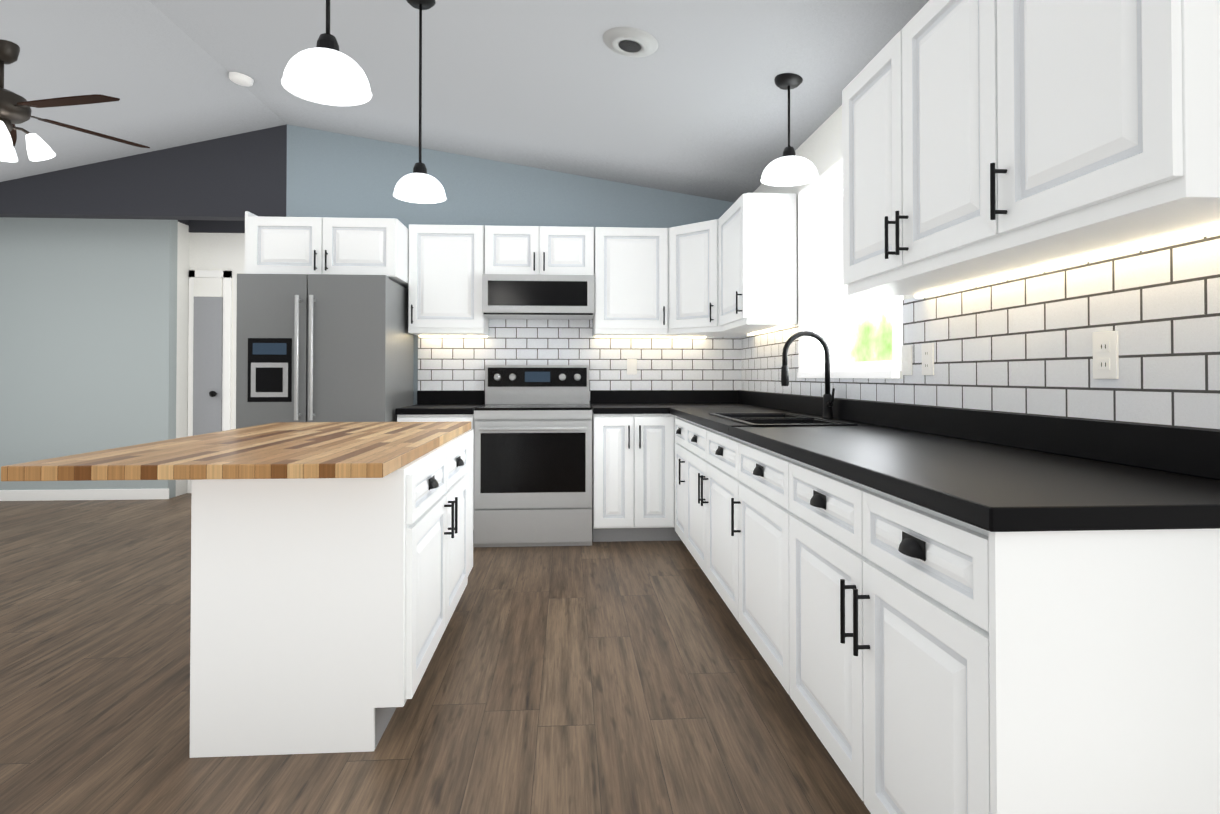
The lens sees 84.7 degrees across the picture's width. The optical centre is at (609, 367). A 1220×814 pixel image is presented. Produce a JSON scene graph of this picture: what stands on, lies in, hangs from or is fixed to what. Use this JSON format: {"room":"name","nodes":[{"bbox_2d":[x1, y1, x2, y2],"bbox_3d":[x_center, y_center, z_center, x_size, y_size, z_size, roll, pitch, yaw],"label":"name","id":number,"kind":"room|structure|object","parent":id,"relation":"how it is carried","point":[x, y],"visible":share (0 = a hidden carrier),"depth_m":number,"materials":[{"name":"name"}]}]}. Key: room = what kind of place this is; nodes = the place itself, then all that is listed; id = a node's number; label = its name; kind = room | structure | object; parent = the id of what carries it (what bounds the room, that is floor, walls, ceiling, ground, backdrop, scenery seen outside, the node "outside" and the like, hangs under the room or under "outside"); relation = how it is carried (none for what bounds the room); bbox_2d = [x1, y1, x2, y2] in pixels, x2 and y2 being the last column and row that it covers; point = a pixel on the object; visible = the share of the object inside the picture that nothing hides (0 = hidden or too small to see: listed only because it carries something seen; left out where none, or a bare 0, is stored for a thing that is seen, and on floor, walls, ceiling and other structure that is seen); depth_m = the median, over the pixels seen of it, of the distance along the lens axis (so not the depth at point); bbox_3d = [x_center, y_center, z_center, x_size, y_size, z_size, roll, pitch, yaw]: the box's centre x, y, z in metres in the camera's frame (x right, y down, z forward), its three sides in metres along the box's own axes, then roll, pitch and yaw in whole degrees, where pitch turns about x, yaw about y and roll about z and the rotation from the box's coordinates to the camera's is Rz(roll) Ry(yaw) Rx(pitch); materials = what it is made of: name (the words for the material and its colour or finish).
{"room":"kitchen","nodes":[
{"label":"kitchen","id":0,"kind":"room"},
{"bbox_2d":[0,217,177,498],"bbox_3d":[-4.995,-0.149,6.038,2.020,2.660,0.120,0,-1,-4],"label":"wall","id":1,"kind":"structure","parent":0,"point":[88,335],"depth_m":6.00,"materials":[{"name":"grey paint"}]},
{"bbox_2d":[0,489,168,500],"bbox_3d":[-4.983,1.133,5.955,2.035,0.095,0.015,0,-1,-4],"label":"baseboard","id":2,"kind":"structure","parent":1,"relation":"attached to","point":[78,494],"depth_m":5.97,"materials":[{"name":"white wood"}]},
{"bbox_2d":[0,0,285,181],"bbox_3d":[-3.981,-1.434,0.992,3.706,0.920,7.850,0,-1,-4],"label":"ceiling","id":3,"kind":"structure","parent":0,"point":[168,82],"depth_m":3.94,"materials":[{"name":"grey paint"}]},
{"bbox_2d":[0,39,149,161],"bbox_3d":[-3.059,-1.361,3.332,1.294,0.583,1.251,0,-1,-4],"label":"fan","id":4,"kind":"object","parent":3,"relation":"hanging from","point":[15,108],"visible":1,"depth_m":3.37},
{"bbox_2d":[229,72,253,85],"bbox_3d":[-2.267,-1.773,4.115,0.135,0.053,0.136,0,-1,-4],"label":"smoke detector","id":5,"kind":"object","parent":3,"relation":"attached to","point":[240,79],"visible":1,"depth_m":4.08,"materials":[{"name":"white plastic"}]},
{"bbox_2d":[176,222,189,495],"bbox_3d":[-4.027,-0.084,6.258,0.060,2.535,0.200,0,-1,-4],"label":"wall","id":6,"kind":"structure","parent":0,"point":[183,254],"depth_m":6.25,"materials":[{"name":"white paint"}]},
{"bbox_2d":[178,220,244,232],"bbox_3d":[-3.214,-1.383,6.375,1.696,0.183,0.300,0,-1,-4],"label":"wall","id":7,"kind":"structure","parent":0,"point":[209,226],"depth_m":6.37,"materials":[{"name":"grey paint"}]},
{"bbox_2d":[190,233,244,429],"bbox_3d":[-3.220,-0.051,6.459,1.696,2.475,0.100,0,-1,-4],"label":"wall","id":8,"kind":"structure","parent":0,"point":[217,251],"depth_m":6.39,"materials":[{"name":"white paint"}]},
{"bbox_2d":[193,278,222,435],"bbox_3d":[-3.810,0.162,6.307,0.254,2.035,0.100,0,-1,-4],"label":"hall door","id":9,"kind":"structure","parent":8,"relation":"in","point":[207,353],"depth_m":6.33,"materials":[{"name":"grey wood"}]},
{"bbox_2d":[187,270,231,492],"bbox_3d":[-3.805,0.130,6.360,0.385,2.110,0.020,0,-1,-4],"label":"door frame","id":10,"kind":"structure","parent":8,"relation":"attached to","point":[226,276],"depth_m":6.36,"materials":[{"name":"white wood"}]},
{"bbox_2d":[0,124,733,404],"bbox_3d":[-2.461,-0.309,4.947,7.180,2.955,0.120,0,-1,-4],"label":"wall","id":11,"kind":"structure","parent":0,"point":[333,175],"depth_m":4.92,"materials":[{"name":"grey"}]},
{"bbox_2d":[245,211,408,288],"bbox_3d":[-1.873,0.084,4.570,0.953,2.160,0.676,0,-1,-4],"label":"upper cabinet","id":12,"kind":"object","parent":11,"relation":"attached to","point":[325,245],"visible":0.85,"depth_m":4.29,"materials":[{"name":"white wood"}]},
{"bbox_2d":[408,224,488,335],"bbox_3d":[-1.148,-0.617,4.798,0.515,0.754,0.329,0,-1,-4],"label":"upper cabinet","id":13,"kind":"object","parent":11,"relation":"attached to","point":[450,265],"depth_m":4.64,"materials":[{"name":"white wood"}]},
{"bbox_2d":[480,225,595,275],"bbox_3d":[-0.504,-0.818,4.841,0.764,0.350,0.329,0,-1,-4],"label":"upper cabinet","id":14,"kind":"object","parent":11,"relation":"attached to","point":[547,250],"depth_m":4.68,"materials":[{"name":"white wood"}]},
{"bbox_2d":[482,274,594,319],"bbox_3d":[-0.503,-0.501,4.793,0.769,0.275,0.418,0,-1,-4],"label":"microwave","id":15,"kind":"object","parent":14,"relation":"attached to","point":[538,296],"visible":1,"depth_m":4.59,"materials":[{"name":"silver metal"}]},
{"bbox_2d":[418,319,740,403],"bbox_3d":[-0.207,-0.046,5.022,2.429,0.630,0.008,0,-1,-4],"label":"tile","id":16,"kind":"structure","parent":11,"relation":"attached to","point":[663,364],"depth_m":5.02,"materials":[{"name":"white tile"}]},
{"bbox_2d":[627,359,636,373],"bbox_3d":[0.164,-0.008,5.038,0.072,0.115,0.006,0,-1,-4],"label":"electrical outlet","id":17,"kind":"object","parent":16,"relation":"attached to","point":[631,366],"visible":1,"depth_m":5.04,"materials":[{"name":"white plastic"}]},
{"bbox_2d":[595,336,705,337],"bbox_3d":[0.301,-0.231,4.912,0.820,0.010,0.158,0,-1,-4],"label":"led light","id":18,"kind":"object","parent":16,"relation":"attached to","point":[595,336],"depth_m":5.00,"materials":[{"name":"white plastic"}]},
{"bbox_2d":[593,227,667,335],"bbox_3d":[0.143,-0.616,4.880,0.518,0.754,0.329,0,-1,-4],"label":"upper cabinet","id":19,"kind":"object","parent":11,"relation":"attached to","point":[631,278],"depth_m":4.72,"materials":[{"name":"white wood"}]},
{"bbox_2d":[0,493,870,813],"bbox_3d":[-2.292,1.171,3.046,7.440,0.050,11.800,0,-1,-4],"label":"floor","id":20,"kind":"structure","parent":0,"point":[626,677],"depth_m":2.29,"materials":[{"name":"brown wood"}]},
{"bbox_2d":[236,274,413,428],"bbox_3d":[-1.858,0.295,4.463,0.893,1.735,0.848,0,-1,-4],"label":"refrigerator","id":21,"kind":"object","parent":20,"relation":"on","point":[324,347],"visible":0.54,"depth_m":4.12,"materials":[{"name":"silver metal"}]},
{"bbox_2d":[190,430,473,757],"bbox_3d":[-0.935,0.725,2.701,0.667,0.832,1.470,0,-1,-4],"label":"kitchen island","id":22,"kind":"object","parent":20,"relation":"on","point":[322,610],"visible":1,"depth_m":1.97,"materials":[{"name":"white wood"}]},
{"bbox_2d":[1,421,470,480],"bbox_3d":[-1.161,0.288,2.621,0.985,0.040,1.673,0,-1,-4],"label":"island countertop","id":23,"kind":"structure","parent":22,"relation":"on","point":[291,450],"depth_m":2.01,"materials":[{"name":"brown wood"}]},
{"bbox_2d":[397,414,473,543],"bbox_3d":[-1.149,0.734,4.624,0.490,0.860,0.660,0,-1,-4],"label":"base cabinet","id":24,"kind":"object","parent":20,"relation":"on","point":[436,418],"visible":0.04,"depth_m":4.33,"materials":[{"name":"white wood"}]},
{"bbox_2d":[395,391,484,414],"bbox_3d":[-1.153,0.235,4.633,0.492,0.138,0.652,0,-1,-4],"label":"countertop","id":25,"kind":"structure","parent":24,"relation":"on","point":[445,402],"depth_m":4.92,"materials":[{"name":"black stone"}]},
{"bbox_2d":[474,365,591,546],"bbox_3d":[-0.515,0.569,4.628,0.765,1.190,0.712,0,-1,-4],"label":"range","id":26,"kind":"object","parent":20,"relation":"on","point":[532,455],"visible":1,"depth_m":4.33,"materials":[{"name":"silver metal"}]},
{"bbox_2d":[592,412,680,541],"bbox_3d":[0.449,0.735,4.718,1.154,0.860,0.674,0,-1,-4],"label":"base cabinet","id":27,"kind":"object","parent":20,"relation":"on","point":[632,477],"visible":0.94,"depth_m":4.41,"materials":[{"name":"white wood"}]},
{"bbox_2d":[590,391,661,413],"bbox_3d":[0.112,0.236,4.711,0.480,0.138,0.656,0,-1,-4],"label":"countertop","id":28,"kind":"structure","parent":27,"relation":"on","point":[601,402],"depth_m":5.00,"materials":[{"name":"black stone"}]},
{"bbox_2d":[674,415,685,545],"bbox_3d":[0.747,0.728,4.113,0.636,0.860,0.424,0,-1,-4],"label":"base cabinet","id":29,"kind":"object","parent":20,"relation":"on","point":[679,423],"depth_m":4.08,"materials":[{"name":"white wood"}]},
{"bbox_2d":[686,420,733,614],"bbox_3d":[0.797,0.719,3.314,0.636,0.860,1.194,0,-1,-4],"label":"base cabinet","id":30,"kind":"object","parent":20,"relation":"on","point":[709,452],"depth_m":3.20,"materials":[{"name":"white wood"}]},
{"bbox_2d":[734,437,781,683],"bbox_3d":[0.854,0.708,2.416,0.636,0.860,0.642,0,-1,-4],"label":"base cabinet","id":31,"kind":"object","parent":20,"relation":"on","point":[757,470],"depth_m":2.40,"materials":[{"name":"white wood"}]},
{"bbox_2d":[782,455,853,787],"bbox_3d":[0.890,0.701,1.840,0.636,0.860,0.528,0,-1,-4],"label":"base cabinet","id":32,"kind":"object","parent":20,"relation":"on","point":[818,540],"depth_m":1.83,"materials":[{"name":"white wood"}]},
{"bbox_2d":[850,480,1219,813],"bbox_3d":[0.922,0.695,1.338,0.637,0.860,0.495,0,-1,-4],"label":"base cabinet","id":33,"kind":"object","parent":20,"relation":"on","point":[918,659],"depth_m":1.09,"materials":[{"name":"white wood"}]},
{"bbox_2d":[662,391,1219,531],"bbox_3d":[0.793,0.217,3.079,0.674,0.138,4.000,0,-1,-4],"label":"countertop","id":34,"kind":"structure","parent":33,"relation":"on","point":[997,471],"depth_m":1.55,"materials":[{"name":"black stone"}]},
{"bbox_2d":[708,413,857,425],"bbox_3d":[0.786,0.339,3.221,0.449,0.197,0.864,0,-1,-4],"label":"sink basin","id":35,"kind":"object","parent":34,"relation":"in","point":[772,419],"visible":0.23,"depth_m":3.20,"materials":[{"name":"grey metal"}]},
{"bbox_2d":[781,331,834,418],"bbox_3d":[0.954,0.033,3.208,0.254,0.426,0.107,0,-1,-4],"label":"gooseneck faucet","id":36,"kind":"object","parent":34,"relation":"on","point":[828,399],"visible":1,"depth_m":3.23,"materials":[{"name":"black metal"}]},
{"bbox_2d":[149,0,928,202],"bbox_3d":[-0.368,-1.585,1.222,3.534,0.614,7.850,0,-1,-4],"label":"ceiling","id":37,"kind":"structure","parent":0,"point":[695,103],"depth_m":3.42,"materials":[{"name":"grey paint"}]},
{"bbox_2d":[281,0,371,105],"bbox_3d":[-0.761,-1.179,1.808,0.226,0.889,0.226,0,-1,-4],"label":"pendant light","id":38,"kind":"object","parent":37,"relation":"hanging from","point":[325,71],"visible":1,"depth_m":1.79,"materials":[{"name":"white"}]},
{"bbox_2d":[393,0,446,203],"bbox_3d":[-0.813,-1.162,2.867,0.222,0.894,0.222,0,-1,-4],"label":"pendant light","id":39,"kind":"object","parent":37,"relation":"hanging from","point":[419,184],"visible":1,"depth_m":2.86,"materials":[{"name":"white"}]},
{"bbox_2d":[603,27,657,56],"bbox_3d":[0.091,-1.438,2.967,0.247,0.052,0.250,0,-1,-4],"label":"recessed light","id":40,"kind":"object","parent":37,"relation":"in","point":[629,41],"visible":1,"depth_m":2.94,"materials":[{"name":"white"}]},
{"bbox_2d":[760,73,818,186],"bbox_3d":[0.824,-1.101,3.080,0.260,0.494,0.260,0,-1,-4],"label":"pendant light","id":41,"kind":"object","parent":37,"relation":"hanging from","point":[789,168],"visible":1,"depth_m":3.06,"materials":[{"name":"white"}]},
{"bbox_2d":[753,105,914,378],"bbox_3d":[1.316,-0.098,1.310,0.140,2.445,7.850,0,-1,-4],"label":"wall","id":42,"kind":"structure","parent":0,"point":[820,148],"depth_m":3.68,"materials":[{"name":"white paint"}]},
{"bbox_2d":[664,219,758,336],"bbox_3d":[0.715,-0.617,4.769,0.604,0.754,0.622,0,-1,-4],"label":"upper cabinet","id":43,"kind":"object","parent":42,"relation":"attached to","point":[693,279],"visible":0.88,"depth_m":4.59,"materials":[{"name":"white wood"}]},
{"bbox_2d":[719,193,796,330],"bbox_3d":[0.882,-0.624,4.154,0.348,0.754,0.627,0,-1,-4],"label":"upper cabinet","id":44,"kind":"object","parent":42,"relation":"attached to","point":[757,261],"visible":0.96,"depth_m":3.85,"materials":[{"name":"white wood"}]},
{"bbox_2d":[798,158,903,377],"bbox_3d":[1.152,-0.477,3.228,0.125,1.050,1.170,0,-1,-4],"label":"window","id":45,"kind":"structure","parent":42,"relation":"in","point":[811,223],"depth_m":3.70,"materials":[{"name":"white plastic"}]},
{"bbox_2d":[842,0,1080,294],"bbox_3d":[1.035,-0.650,2.025,0.311,0.754,0.885,0,-1,-4],"label":"upper cabinet","id":46,"kind":"object","parent":42,"relation":"attached to","point":[983,139],"depth_m":1.94,"materials":[{"name":"white wood"}]},
{"bbox_2d":[741,233,1219,430],"bbox_3d":[1.158,-0.013,2.638,0.008,0.508,4.921,0,-1,-4],"label":"tile","id":47,"kind":"structure","parent":42,"relation":"attached to","point":[1021,345],"depth_m":1.77,"materials":[{"name":"white tile"}]},
{"bbox_2d":[902,345,911,374],"bbox_3d":[1.150,-0.030,2.597,0.012,0.115,0.072,0,-1,-4],"label":"light switch","id":48,"kind":"object","parent":47,"relation":"attached to","point":[906,359],"visible":0.98,"depth_m":2.59,"materials":[{"name":"white plastic"}]},
{"bbox_2d":[922,343,933,374],"bbox_3d":[1.161,-0.032,2.447,0.008,0.115,0.072,0,-1,-4],"label":"electrical outlet","id":49,"kind":"object","parent":47,"relation":"attached to","point":[927,358],"visible":1,"depth_m":2.44,"materials":[{"name":"white plastic"}]},
{"bbox_2d":[915,224,1219,297],"bbox_3d":[1.146,-0.268,1.847,0.073,0.010,1.173,0,-1,-4],"label":"led light","id":50,"kind":"object","parent":47,"relation":"attached to","point":[1206,231],"depth_m":1.63,"materials":[{"name":"white plastic"}]},
{"bbox_2d":[1093,331,1118,378],"bbox_3d":[1.212,-0.031,1.639,0.008,0.115,0.072,0,-1,-4],"label":"electrical outlet","id":51,"kind":"object","parent":47,"relation":"attached to","point":[1106,355],"visible":1,"depth_m":1.63,"materials":[{"name":"white plastic"}]},
{"bbox_2d":[986,0,1219,255],"bbox_3d":[1.077,-0.658,1.353,0.311,0.754,0.461,0,-1,-4],"label":"upper cabinet","id":52,"kind":"object","parent":42,"relation":"attached to","point":[1103,116],"depth_m":1.29,"materials":[{"name":"white wood"}]},
{"label":"outside","id":53,"kind":"structure","parent":0,"visible":0},
{"bbox_2d":[830,197,891,362],"bbox_3d":[2.149,-1.069,6.054,0.001,5.500,13.530,0,-1,-4],"label":"window","id":54,"kind":"structure","parent":53,"point":[860,328],"depth_m":5.95,"materials":[{"name":"glass"}]}
]}

